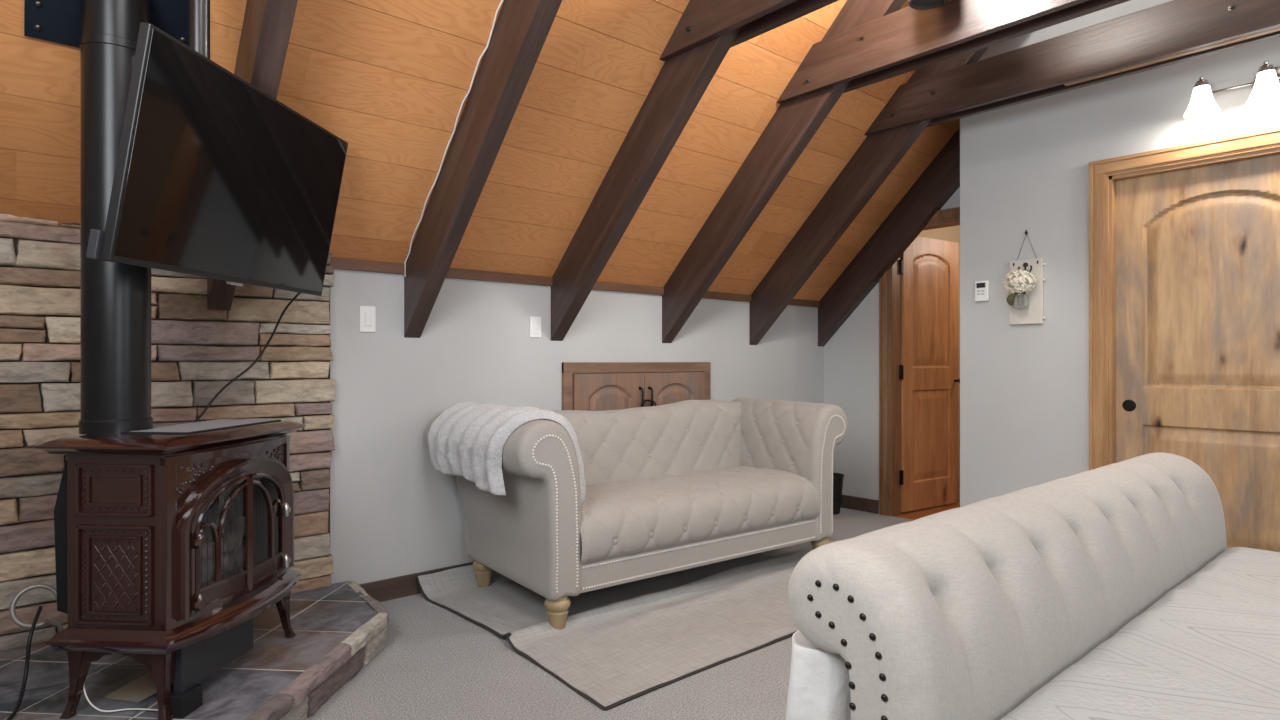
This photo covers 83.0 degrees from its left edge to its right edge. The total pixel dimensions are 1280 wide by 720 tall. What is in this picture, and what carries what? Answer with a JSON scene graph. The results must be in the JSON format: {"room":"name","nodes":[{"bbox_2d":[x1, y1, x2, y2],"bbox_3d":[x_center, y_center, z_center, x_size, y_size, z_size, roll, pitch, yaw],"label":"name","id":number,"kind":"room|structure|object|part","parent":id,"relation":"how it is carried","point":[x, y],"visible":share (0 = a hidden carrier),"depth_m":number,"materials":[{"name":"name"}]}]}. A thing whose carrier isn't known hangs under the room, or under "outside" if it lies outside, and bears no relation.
{"room":"attic bedroom","nodes":[
{"label":"attic bedroom","id":0,"kind":"room"},
{"bbox_2d":[0,213,335,650],"bbox_3d":[-1.971,0.242,2.558,1.735,1.468,0.063,0,0,-41],"label":"stone wall","id":1,"kind":"structure","parent":0,"point":[313,558],"depth_m":2.68,"materials":[{"name":"beige stone"}]},
{"bbox_2d":[0,237,823,634],"bbox_3d":[-0.615,0.319,3.828,5.468,1.553,0.126,0,0,-41],"label":"wall","id":2,"kind":"structure","parent":0,"point":[393,514],"depth_m":3.49,"materials":[{"name":"paint"}]},
{"bbox_2d":[359,306,375,331],"bbox_3d":[-1.222,-0.186,3.247,0.072,0.116,0.015,0,0,-41],"label":"light switch","id":3,"kind":"object","parent":2,"relation":"attached to","point":[367,314],"visible":1,"depth_m":3.24,"materials":[{"name":"white plastic"}]},
{"bbox_2d":[359,562,472,601],"bbox_3d":[0.039,1.047,4.333,3.618,0.096,0.016,0,0,-41],"label":"baseboard","id":4,"kind":"structure","parent":2,"relation":"attached to","point":[406,585],"depth_m":3.32,"materials":[{"name":"brown wood"}]},
{"bbox_2d":[530,316,540,337],"bbox_3d":[-0.550,-0.177,3.826,0.070,0.112,0.016,0,0,-41],"label":"light switch","id":5,"kind":"object","parent":2,"relation":"attached to","point":[535,322],"visible":1,"depth_m":3.82,"materials":[{"name":"white plastic"}]},
{"bbox_2d":[330,257,819,306],"bbox_3d":[-0.585,-0.424,3.793,5.268,0.047,0.018,0,0,-41],"label":"trim","id":6,"kind":"structure","parent":2,"relation":"attached to","point":[337,263],"depth_m":3.73,"materials":[{"name":"brown wood"}]},
{"bbox_2d":[562,362,710,410],"bbox_3d":[0.030,0.372,4.291,1.150,0.725,0.067,0,0,-41],"label":"cabinet","id":7,"kind":"object","parent":2,"relation":"attached to","point":[615,389],"visible":0.3,"depth_m":4.22,"materials":[{"name":"brown wood"}]},
{"bbox_3d":[-0.173,0.372,4.134,0.509,0.597,0.020,0,0,-41],"label":"hatch door","id":8,"kind":"part","parent":7,"relation":"part of","materials":[{"name":"brown wood"}]},
{"bbox_3d":[0.009,0.224,4.258,0.020,0.139,0.032,0,0,-41],"label":"pull handle","id":9,"kind":"part","parent":7,"relation":"part of","materials":[{"name":"black metal"}]},
{"bbox_3d":[0.066,0.224,4.307,0.020,0.139,0.032,0,0,-41],"label":"pull handle","id":10,"kind":"part","parent":7,"relation":"part of","materials":[{"name":"black metal"}]},
{"bbox_3d":[0.215,0.372,4.469,0.509,0.597,0.020,0,0,-41],"label":"hatch door","id":11,"kind":"part","parent":7,"relation":"part of","materials":[{"name":"brown wood"}]},
{"bbox_2d":[0,0,959,300],"bbox_3d":[0.359,-1.865,2.714,5.488,2.885,2.941,0,0,-41],"label":"ceiling","id":12,"kind":"structure","parent":0,"point":[391,79],"depth_m":3.11,"materials":[{"name":"brown wood"}]},
{"bbox_2d":[24,0,188,47],"bbox_3d":[-1.528,-1.084,2.111,0.410,0.294,0.299,0,0,-41],"label":"ceiling plate","id":13,"kind":"object","parent":12,"relation":"attached to","point":[57,21],"visible":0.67,"depth_m":2.12,"materials":[{"name":"black"}]},
{"bbox_2d":[189,0,209,58],"bbox_3d":[-1.244,-0.929,2.043,0.140,0.808,0.140,0,0,-41],"label":"pole","id":14,"kind":"object","parent":12,"relation":"attached to","point":[199,10],"visible":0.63,"depth_m":2.02,"materials":[{"name":"grey metal"}]},
{"bbox_2d":[86,22,347,295],"bbox_3d":[-1.227,-0.527,2.236,0.174,0.589,0.982,0,0,5],"label":"television","id":15,"kind":"object","parent":14,"relation":"attached to","point":[216,177],"visible":1,"depth_m":2.06,"materials":[{"name":"black plastic"},{"name":"glass"}]},
{"bbox_2d":[193,293,300,421],"bbox_3d":[-1.480,0.148,2.767,0.450,0.894,0.182,0,0,-13],"label":"power cable","id":16,"kind":"object","parent":15,"relation":"hanging from","point":[297,294],"visible":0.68,"depth_m":2.81,"materials":[{"name":"black plastic"}]},
{"bbox_2d":[207,0,297,309],"bbox_3d":[-0.702,-1.744,1.721,0.080,3.099,2.824,0,0,-41],"label":"rafter","id":17,"kind":"object","parent":12,"relation":"attached to","point":[267,24],"visible":0.45,"depth_m":2.24,"materials":[{"name":"brown wood"}]},
{"bbox_2d":[404,0,561,337],"bbox_3d":[-0.116,-1.700,2.286,0.080,3.187,2.914,0,0,-41],"label":"rafter","id":18,"kind":"object","parent":12,"relation":"attached to","point":[521,30],"visible":1,"depth_m":2.87,"materials":[{"name":"brown wood"}]},
{"bbox_2d":[404,0,503,276],"bbox_3d":[-0.604,-1.148,2.775,0.021,1.526,1.499,0,0,-41],"label":"power cable","id":19,"kind":"object","parent":18,"relation":"attached to","point":[501,2],"visible":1,"depth_m":2.95,"materials":[{"name":"white plastic"}]},
{"bbox_2d":[551,26,741,340],"bbox_3d":[0.500,-1.700,2.817,0.080,3.187,2.914,0,0,-41],"label":"rafter","id":20,"kind":"object","parent":12,"relation":"attached to","point":[682,81],"visible":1,"depth_m":3.39,"materials":[{"name":"brown wood"}]},
{"bbox_2d":[659,0,838,60],"bbox_3d":[1.445,-1.438,1.708,0.169,0.225,4.013,0,0,-41],"label":"tie","id":21,"kind":"object","parent":20,"relation":"attached to","point":[702,21],"visible":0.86,"depth_m":2.91,"materials":[{"name":"brown wood"}]},
{"bbox_2d":[662,0,906,342],"bbox_3d":[1.115,-1.700,3.348,0.080,3.187,2.914,0,0,-41],"label":"rafter","id":22,"kind":"object","parent":12,"relation":"attached to","point":[795,122],"visible":0.91,"depth_m":3.89,"materials":[{"name":"brown wood"}]},
{"bbox_2d":[776,0,1129,103],"bbox_3d":[2.060,-1.438,2.239,0.169,0.225,4.013,0,0,-41],"label":"tie","id":23,"kind":"object","parent":22,"relation":"attached to","point":[905,40],"visible":0.93,"depth_m":3.15,"materials":[{"name":"brown wood"}]},
{"bbox_2d":[749,46,988,344],"bbox_3d":[1.731,-1.700,3.879,0.080,3.187,2.914,0,0,-41],"label":"rafter","id":24,"kind":"object","parent":12,"relation":"attached to","point":[880,153],"visible":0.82,"depth_m":4.45,"materials":[{"name":"brown wood"}]},
{"bbox_2d":[864,0,1279,135],"bbox_3d":[2.676,-1.437,2.770,0.169,0.227,4.013,0,0,-41],"label":"tie","id":25,"kind":"object","parent":24,"relation":"attached to","point":[1175,31],"visible":0.92,"depth_m":3.37,"materials":[{"name":"brown wood"}]},
{"bbox_2d":[818,127,959,346],"bbox_3d":[2.326,-1.700,4.391,0.080,3.187,2.914,0,0,-41],"label":"rafter","id":26,"kind":"object","parent":12,"relation":"attached to","point":[940,180],"visible":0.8,"depth_m":5.01,"materials":[{"name":"brown wood"}]},
{"bbox_2d":[909,0,948,9],"bbox_3d":[1.187,-1.833,2.965,0.160,0.725,0.160,0,0,-41],"label":"drum pendant","id":27,"kind":"object","parent":12,"relation":"hanging from","point":[914,4],"visible":1,"depth_m":3.02,"materials":[{"name":"grey"}]},
{"bbox_2d":[306,484,959,719],"bbox_3d":[2.405,1.145,2.800,8.700,0.100,5.700,0,0,-41],"label":"floor","id":28,"kind":"structure","parent":0,"point":[435,663],"depth_m":2.45,"materials":[{"name":"carpet"}]},
{"bbox_2d":[0,581,389,719],"bbox_3d":[-1.364,1.029,1.994,1.718,0.135,1.681,0,0,-41],"label":"hearth","id":29,"kind":"object","parent":28,"relation":"on","point":[338,628],"visible":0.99,"depth_m":2.27,"materials":[{"name":"beige tile"}]},
{"bbox_2d":[6,606,42,719],"bbox_3d":[-1.665,0.847,1.863,0.026,0.232,0.640,0,0,-21],"label":"power cable","id":30,"kind":"object","parent":29,"relation":"on","point":[28,648],"visible":1,"depth_m":2.06,"materials":[{"name":"black plastic"}]},
{"bbox_2d":[105,672,172,702],"bbox_3d":[-1.437,0.954,2.141,0.143,0.019,0.200,0,0,12],"label":"leaflet","id":31,"kind":"object","parent":29,"relation":"on","point":[143,687],"visible":0.64,"depth_m":2.09,"materials":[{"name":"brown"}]},
{"bbox_2d":[35,419,304,719],"bbox_3d":[-1.383,0.583,2.231,0.460,0.762,0.670,0,0,5],"label":"gas stove","id":32,"kind":"object","parent":29,"relation":"on","point":[170,540],"visible":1,"depth_m":1.97,"materials":[{"name":"brown metal"}]},
{"bbox_2d":[9,584,66,651],"bbox_3d":[-1.826,0.790,2.202,0.144,0.215,0.055,0,0,-41],"label":"gas hose","id":33,"kind":"object","parent":32,"relation":"attached to","point":[14,618],"visible":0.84,"depth_m":2.19,"materials":[{"name":"grey metal"}]},
{"bbox_3d":[-1.485,0.872,2.011,0.145,0.185,0.145,0,0,5],"label":"leg","id":34,"kind":"part","parent":32,"relation":"part of","materials":[{"name":"brown metal"}]},
{"bbox_3d":[-1.413,0.495,1.943,0.219,0.433,0.008,0,0,5],"label":"frame","id":35,"kind":"part","parent":32,"relation":"part of","materials":[{"name":"brown metal"}]},
{"bbox_3d":[-1.413,0.578,1.944,0.187,0.237,0.005,0,0,5],"label":"bead trim","id":36,"kind":"part","parent":32,"relation":"part of","materials":[{"name":"brown metal"}]},
{"bbox_3d":[-1.413,0.349,1.944,0.187,0.109,0.005,0,0,5],"label":"bead trim","id":37,"kind":"part","parent":32,"relation":"part of","materials":[{"name":"brown metal"}]},
{"bbox_2d":[79,0,152,434],"bbox_3d":[-1.530,-0.500,2.114,0.176,1.415,0.176,0,0,-41],"label":"flue pipe","id":38,"kind":"object","parent":32,"relation":"on","point":[115,297],"visible":0.74,"depth_m":2.04,"materials":[{"name":"black metal"}]},
{"bbox_2d":[83,683,157,711],"bbox_3d":[-1.411,0.878,1.977,0.308,0.168,0.063,0,0,14],"label":"wire","id":39,"kind":"object","parent":32,"relation":"attached to","point":[85,694],"visible":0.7,"depth_m":1.98,"materials":[{"name":"white"}]},
{"bbox_3d":[-1.325,0.872,1.997,0.145,0.185,0.145,0,0,5],"label":"leg","id":40,"kind":"part","parent":32,"relation":"part of","materials":[{"name":"brown metal"}]},
{"bbox_3d":[-1.379,0.235,2.231,0.387,0.056,0.670,0,0,5],"label":"plate","id":41,"kind":"part","parent":32,"relation":"part of","materials":[{"name":"brown metal"}]},
{"bbox_3d":[-1.218,0.498,2.111,0.007,0.287,0.200,0,0,10],"label":"pane","id":42,"kind":"part","parent":32,"relation":"part of","materials":[{"name":"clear glass"}]},
{"bbox_3d":[-1.214,0.526,2.111,0.019,0.353,0.215,0,0,10],"label":"glass door","id":43,"kind":"part","parent":32,"relation":"part of","materials":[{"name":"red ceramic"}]},
{"bbox_3d":[-1.218,0.669,2.111,0.008,0.046,0.200,0,0,10],"label":"cast panel","id":44,"kind":"part","parent":32,"relation":"part of","materials":[{"name":"brown metal"}]},
{"bbox_3d":[-1.230,0.493,2.218,0.058,0.468,0.580,0,0,5],"label":"frame","id":45,"kind":"part","parent":32,"relation":"part of","materials":[{"name":"brown metal"}]},
{"bbox_3d":[-1.209,0.501,2.216,0.063,0.402,0.524,0,0,5],"label":"arch moulding","id":46,"kind":"part","parent":32,"relation":"part of","materials":[{"name":"brown metal"}]},
{"bbox_3d":[-1.196,0.526,2.321,0.019,0.353,0.215,0,0,0],"label":"glass door","id":47,"kind":"part","parent":32,"relation":"part of","materials":[{"name":"red ceramic"}]},
{"bbox_3d":[-1.200,0.498,2.321,0.007,0.287,0.200,0,0,0],"label":"pane","id":48,"kind":"part","parent":32,"relation":"part of","materials":[{"name":"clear glass"}]},
{"bbox_3d":[-1.199,0.669,2.321,0.008,0.046,0.200,0,0,0],"label":"cast panel","id":49,"kind":"part","parent":32,"relation":"part of","materials":[{"name":"brown metal"}]},
{"bbox_3d":[-1.284,0.872,2.472,0.145,0.185,0.145,0,0,5],"label":"leg","id":50,"kind":"part","parent":32,"relation":"part of","materials":[{"name":"brown metal"}]},
{"bbox_2d":[416,540,834,710],"bbox_3d":[0.261,1.048,3.534,2.236,0.100,1.474,0,0,-41],"label":"rug","id":51,"kind":"object","parent":28,"relation":"on","point":[616,643],"visible":0.52,"depth_m":3.00,"materials":[{"name":"grey fabric"}]},
{"bbox_2d":[424,398,847,629],"bbox_3d":[0.104,0.663,3.692,2.162,0.864,0.857,0,0,-37],"label":"tufted sofa","id":52,"kind":"object","parent":51,"relation":"on","point":[687,484],"visible":0.88,"depth_m":3.43,"materials":[{"name":"fabric"}]},
{"bbox_3d":[-0.749,1.020,3.471,0.108,0.150,0.108,0,0,-37],"label":"leg","id":53,"kind":"part","parent":52,"relation":"part of","materials":[{"name":"brown wood"}]},
{"bbox_3d":[-0.621,0.596,3.161,0.364,0.723,0.840,0,0,-37],"label":"arm","id":54,"kind":"part","parent":52,"relation":"part of","materials":[{"name":"fabric"}]},
{"bbox_2d":[428,401,585,504],"bbox_3d":[-0.592,0.391,3.135,0.438,0.409,0.695,0,0,-37],"label":"throw blanket","id":55,"kind":"object","parent":52,"relation":"on","point":[468,439],"visible":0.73,"depth_m":2.98,"materials":[{"name":"white fabric"}]},
{"bbox_3d":[-0.332,0.604,2.850,0.213,0.628,0.004,0,0,-37],"label":"nailhead trim","id":56,"kind":"part","parent":52,"relation":"part of","materials":[{"name":"beige fabric"}]},
{"bbox_3d":[-0.333,1.020,2.914,0.108,0.150,0.108,0,0,-37],"label":"leg","id":57,"kind":"part","parent":52,"relation":"part of","materials":[{"name":"brown wood"}]},
{"bbox_3d":[-0.071,0.583,3.926,1.770,0.704,0.257,0,0,-37],"label":"backrest","id":58,"kind":"part","parent":52,"relation":"part of","materials":[{"name":"fabric"}]},
{"bbox_3d":[0.107,0.890,3.688,1.690,0.114,0.788,0,0,-37],"label":"rail","id":59,"kind":"part","parent":52,"relation":"part of","materials":[{"name":"fabric"}]},
{"bbox_3d":[0.345,0.843,3.370,1.441,0.009,0.004,0,0,-37],"label":"nailhead trim","id":60,"kind":"part","parent":52,"relation":"part of","materials":[{"name":"grey metal"}]},
{"bbox_3d":[0.345,0.929,3.370,1.441,0.009,0.004,0,0,-37],"label":"nailhead trim","id":61,"kind":"part","parent":52,"relation":"part of","materials":[{"name":"grey metal"}]},
{"bbox_3d":[0.167,0.740,3.607,1.474,0.279,0.646,0,0,-37],"label":"seat","id":62,"kind":"part","parent":52,"relation":"part of","materials":[{"name":"fabric"}]},
{"bbox_3d":[0.819,0.596,4.237,0.364,0.723,0.840,0,0,-37],"label":"arm","id":63,"kind":"part","parent":52,"relation":"part of","materials":[{"name":"fabric"}]},
{"bbox_3d":[0.973,1.020,3.890,0.108,0.150,0.108,0,0,-37],"label":"leg","id":64,"kind":"part","parent":52,"relation":"part of","materials":[{"name":"brown wood"}]},
{"bbox_3d":[1.035,0.604,3.871,0.213,0.628,0.004,0,0,-37],"label":"nailhead trim","id":65,"kind":"part","parent":52,"relation":"part of","materials":[{"name":"beige fabric"}]},
{"bbox_2d":[833,473,843,513],"bbox_3d":[1.356,0.955,5.196,0.218,0.272,0.218,0,0,-41],"label":"waste bin","id":66,"kind":"object","parent":28,"relation":"on","point":[837,477],"visible":0.29,"depth_m":5.12,"materials":[{"name":"black plastic"}]},
{"bbox_2d":[788,452,1226,719],"bbox_3d":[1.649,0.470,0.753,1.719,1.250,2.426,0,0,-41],"label":"footboard","id":67,"kind":"object","parent":28,"relation":"on","point":[966,612],"visible":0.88,"depth_m":1.16,"materials":[{"name":"beige fabric"}]},
{"bbox_2d":[786,630,850,719],"bbox_3d":[0.339,0.763,1.168,0.313,0.655,0.156,0,0,-41],"label":"cloth","id":68,"kind":"object","parent":67,"relation":"hanging from","point":[818,689],"visible":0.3,"depth_m":1.08,"materials":[{"name":"grey fabric"}]},
{"bbox_2d":[824,187,959,499],"bbox_3d":[1.803,-0.443,4.898,0.448,3.075,1.664,0,0,-41],"label":"wall","id":69,"kind":"structure","parent":0,"point":[851,355],"depth_m":5.29,"materials":[{"name":"paint"}]},
{"bbox_2d":[841,494,878,513],"bbox_3d":[1.554,1.047,5.333,0.016,0.096,0.448,0,0,-41],"label":"baseboard","id":70,"kind":"structure","parent":69,"relation":"attached to","point":[849,502],"depth_m":5.26,"materials":[{"name":"brown wood"}]},
{"bbox_2d":[879,207,959,515],"bbox_3d":[2.041,0.048,4.857,0.141,2.095,0.880,0,0,-41],"label":"trim","id":71,"kind":"structure","parent":69,"relation":"attached to","point":[890,282],"depth_m":5.11,"materials":[{"name":"brown wood"}]},
{"bbox_3d":[1.784,0.048,5.156,0.140,2.095,0.090,0,0,-41],"label":"casing","id":72,"kind":"part","parent":71,"relation":"part of","materials":[{"name":"brown wood"}]},
{"bbox_3d":[2.041,-0.954,4.857,0.141,0.093,0.880,0,0,-41],"label":"head casing","id":73,"kind":"part","parent":71,"relation":"part of","materials":[{"name":"brown wood"}]},
{"bbox_2d":[918,225,959,483],"bbox_3d":[3.509,-0.155,5.799,3.312,2.500,2.000,0,0,-41],"label":"wall","id":74,"kind":"structure","parent":0,"point":[952,233],"depth_m":6.32,"materials":[{"name":"beige paint"}]},
{"bbox_2d":[899,236,959,511],"bbox_3d":[2.152,0.090,5.326,0.713,1.985,0.109,0,0,-34],"label":"door","id":75,"kind":"structure","parent":74,"relation":"in","point":[929,267],"depth_m":5.33,"materials":[{"name":"brown wood"}]},
{"bbox_2d":[960,0,1279,506],"bbox_3d":[3.339,-1.105,2.681,0.120,4.400,4.300,0,0,-41],"label":"wall","id":76,"kind":"structure","parent":0,"point":[1024,388],"depth_m":3.92,"materials":[{"name":"paint"}]},
{"bbox_2d":[975,280,989,300],"bbox_3d":[1.969,-0.400,4.160,0.024,0.116,0.076,0,0,-41],"label":"thermostat","id":77,"kind":"object","parent":76,"relation":"attached to","point":[982,288],"visible":1,"depth_m":4.15,"materials":[{"name":"white plastic"}]},
{"bbox_2d":[1010,230,1045,324],"bbox_3d":[2.115,-0.459,3.961,0.063,0.518,0.183,0,0,-41],"label":"plaque","id":78,"kind":"object","parent":76,"relation":"attached to","point":[1033,314],"visible":0.8,"depth_m":3.95,"materials":[{"name":"grey wood"}]},
{"bbox_2d":[1013,291,1026,307],"bbox_3d":[2.081,-0.332,3.956,0.068,0.093,0.068,0,0,-41],"label":"mason jar","id":79,"kind":"object","parent":78,"relation":"hanging from","point":[1020,301],"visible":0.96,"depth_m":3.93,"materials":[{"name":"clear glass"}]},
{"bbox_2d":[1002,269,1035,304],"bbox_3d":[2.064,-0.399,3.938,0.128,0.199,0.174,0,0,-41],"label":"bunch","id":80,"kind":"object","parent":79,"relation":"in","point":[1024,276],"visible":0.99,"depth_m":3.92,"materials":[{"name":"beige plant"}]},
{"bbox_2d":[1089,127,1279,469],"bbox_3d":[2.703,0.035,3.388,0.121,2.120,1.032,0,0,-41],"label":"trim","id":81,"kind":"structure","parent":76,"relation":"attached to","point":[1104,174],"depth_m":3.69,"materials":[{"name":"brown wood"}]},
{"bbox_3d":[2.399,0.035,3.741,0.120,2.120,0.100,0,0,-41],"label":"casing","id":82,"kind":"part","parent":81,"relation":"part of","materials":[{"name":"brown wood"}]},
{"bbox_3d":[2.703,-0.974,3.388,0.121,0.103,1.032,0,0,-41],"label":"head casing","id":83,"kind":"part","parent":81,"relation":"part of","materials":[{"name":"brown wood"}]},
{"bbox_2d":[1116,154,1279,551],"bbox_3d":[2.726,0.073,3.409,0.039,2.023,0.832,0,0,-41],"label":"door","id":84,"kind":"structure","parent":76,"relation":"in","point":[1198,249],"depth_m":3.42,"materials":[{"name":"brown wood"}]},
{"bbox_3d":[2.481,0.228,3.667,0.006,0.060,0.060,0,0,-41],"label":"flush pull","id":85,"kind":"part","parent":84,"relation":"part of","materials":[{"name":"black metal"}]},
{"bbox_2d":[1183,61,1279,117],"bbox_3d":[2.731,-1.212,3.147,0.193,0.170,0.586,0,0,-41],"label":"vanity light","id":86,"kind":"object","parent":76,"relation":"attached to","point":[1266,86],"visible":1,"depth_m":3.19,"materials":[{"name":"white glass"}]},
{"bbox_3d":[2.562,-1.187,3.299,0.136,0.120,0.136,0,0,-41],"label":"lamp shade","id":87,"kind":"part","parent":86,"relation":"part of","materials":[{"name":"white glass"}]},
{"bbox_3d":[2.709,-1.187,3.129,0.136,0.120,0.136,0,0,-41],"label":"lamp shade","id":88,"kind":"part","parent":86,"relation":"part of","materials":[{"name":"white glass"}]},
{"bbox_3d":[2.793,-1.235,3.200,0.030,0.124,0.124,0,0,-41],"label":"plate","id":89,"kind":"part","parent":86,"relation":"part of","materials":[{"name":"white glass"}]},
{"bbox_3d":[1.697,0.680,0.701,1.635,0.230,2.065,0,0,-41],"label":"mattress","id":90,"kind":"object","parent":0,"visible":0},
{"bbox_2d":[1000,547,1279,719],"bbox_3d":[1.691,0.728,0.707,1.817,0.458,2.062,0,0,-41],"label":"quilt","id":91,"kind":"object","parent":90,"relation":"on","point":[1209,648],"visible":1,"depth_m":1.21,"materials":[{"name":"white fabric"}]}
]}

